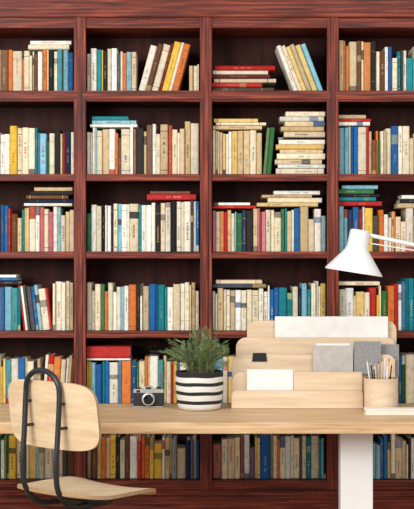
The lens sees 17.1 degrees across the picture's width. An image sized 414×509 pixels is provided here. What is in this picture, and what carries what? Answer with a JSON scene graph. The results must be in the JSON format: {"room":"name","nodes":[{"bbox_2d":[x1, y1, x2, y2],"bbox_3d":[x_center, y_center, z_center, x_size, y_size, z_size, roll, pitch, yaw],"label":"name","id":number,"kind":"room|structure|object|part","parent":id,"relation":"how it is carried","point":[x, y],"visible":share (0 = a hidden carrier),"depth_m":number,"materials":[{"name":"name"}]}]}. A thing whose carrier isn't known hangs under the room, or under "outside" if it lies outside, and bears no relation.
{"room":"home office","nodes":[
{"label":"home office","id":0,"kind":"room"},
{"bbox_2d":[325,229,413,276],"bbox_3d":[0.838,0.281,5.807,0.685,0.780,0.296,0,0,0],"label":"desk lamp","id":1,"kind":"object","parent":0,"point":[356,257],"depth_m":5.73,"materials":[{"name":"white metal"}]},
{"bbox_3d":[0.000,1.470,2.975,8.000,0.100,7.950,0,0,0],"label":"floor","id":2,"kind":"structure","parent":0,"visible":0},
{"bbox_2d":[8,367,155,508],"bbox_3d":[-0.444,0.919,5.273,0.538,1.000,0.554,0,0,35],"label":"desk chair","id":3,"kind":"object","parent":2,"relation":"on","point":[56,415],"visible":1,"depth_m":5.13,"materials":[{"name":"brown wood"}]},
{"bbox_3d":[-0.584,0.598,5.133,0.476,0.255,0.063,0,0,40],"label":"backrest","id":4,"kind":"part","parent":3,"relation":"part of","materials":[{"name":"brown wood"}]},
{"bbox_3d":[-0.461,0.909,5.280,0.450,0.073,0.460,0,0,41],"label":"seat","id":5,"kind":"part","parent":3,"relation":"part of","materials":[{"name":"brown wood"}]},
{"bbox_2d":[0,0,413,508],"bbox_3d":[-0.002,0.058,6.635,3.695,2.725,0.370,0,0,0],"label":"bookcase","id":6,"kind":"object","parent":2,"relation":"on","point":[218,32],"visible":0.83,"depth_m":6.50,"materials":[{"name":"brown wood"}]},
{"bbox_2d":[0,40,413,478],"bbox_3d":[-0.003,0.024,6.654,3.538,2.088,0.219,0,0,0],"label":"books","id":7,"kind":"object","parent":6,"relation":"in","point":[173,225],"visible":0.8,"depth_m":6.56,"materials":[{"name":"multicoloured paper"}]},
{"bbox_2d":[0,404,413,508],"bbox_3d":[-0.068,1.046,5.850,2.480,0.748,0.700,0,0,0],"label":"desk","id":8,"kind":"object","parent":2,"relation":"on","point":[355,430],"visible":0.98,"depth_m":5.70,"materials":[{"name":"brown wood"}]},
{"bbox_2d":[133,386,163,406],"bbox_3d":[-0.257,0.625,6.045,0.133,0.092,0.064,0,0,0],"label":"vintage camera","id":9,"kind":"object","parent":8,"relation":"on","point":[148,396],"visible":1,"depth_m":6.04,"materials":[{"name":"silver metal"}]},
{"bbox_2d":[159,327,229,410],"bbox_3d":[-0.055,0.486,5.963,0.317,0.370,0.271,0,0,0],"label":"potted plant","id":10,"kind":"object","parent":8,"relation":"on","point":[200,389],"visible":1,"depth_m":5.91,"materials":[{"name":"green plant"}]},
{"bbox_3d":[-0.033,0.588,5.970,0.208,0.167,0.208,0,0,0],"label":"striped pot","id":11,"kind":"part","parent":10,"relation":"part of","materials":[{"name":"white fabric"}]},
{"bbox_2d":[231,316,398,408],"bbox_3d":[0.479,0.474,6.080,0.745,0.395,0.189,0,0,0],"label":"desk organizer","id":12,"kind":"object","parent":8,"relation":"on","point":[284,362],"depth_m":6.06,"materials":[{"name":"beige wood"}]},
{"bbox_2d":[364,357,397,406],"bbox_3d":[0.747,0.553,5.905,0.143,0.236,0.143,0,0,0],"label":"pencil cup","id":13,"kind":"object","parent":8,"relation":"on","point":[379,391],"visible":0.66,"depth_m":5.85,"materials":[{"name":"brown wood"}]},
{"bbox_2d":[363,407,413,414],"bbox_3d":[0.819,0.659,5.790,0.314,0.024,0.065,0,0,0],"label":"book","id":14,"kind":"object","parent":8,"relation":"on","point":[367,410],"visible":1,"depth_m":5.76,"materials":[{"name":"white paper"}]}
]}

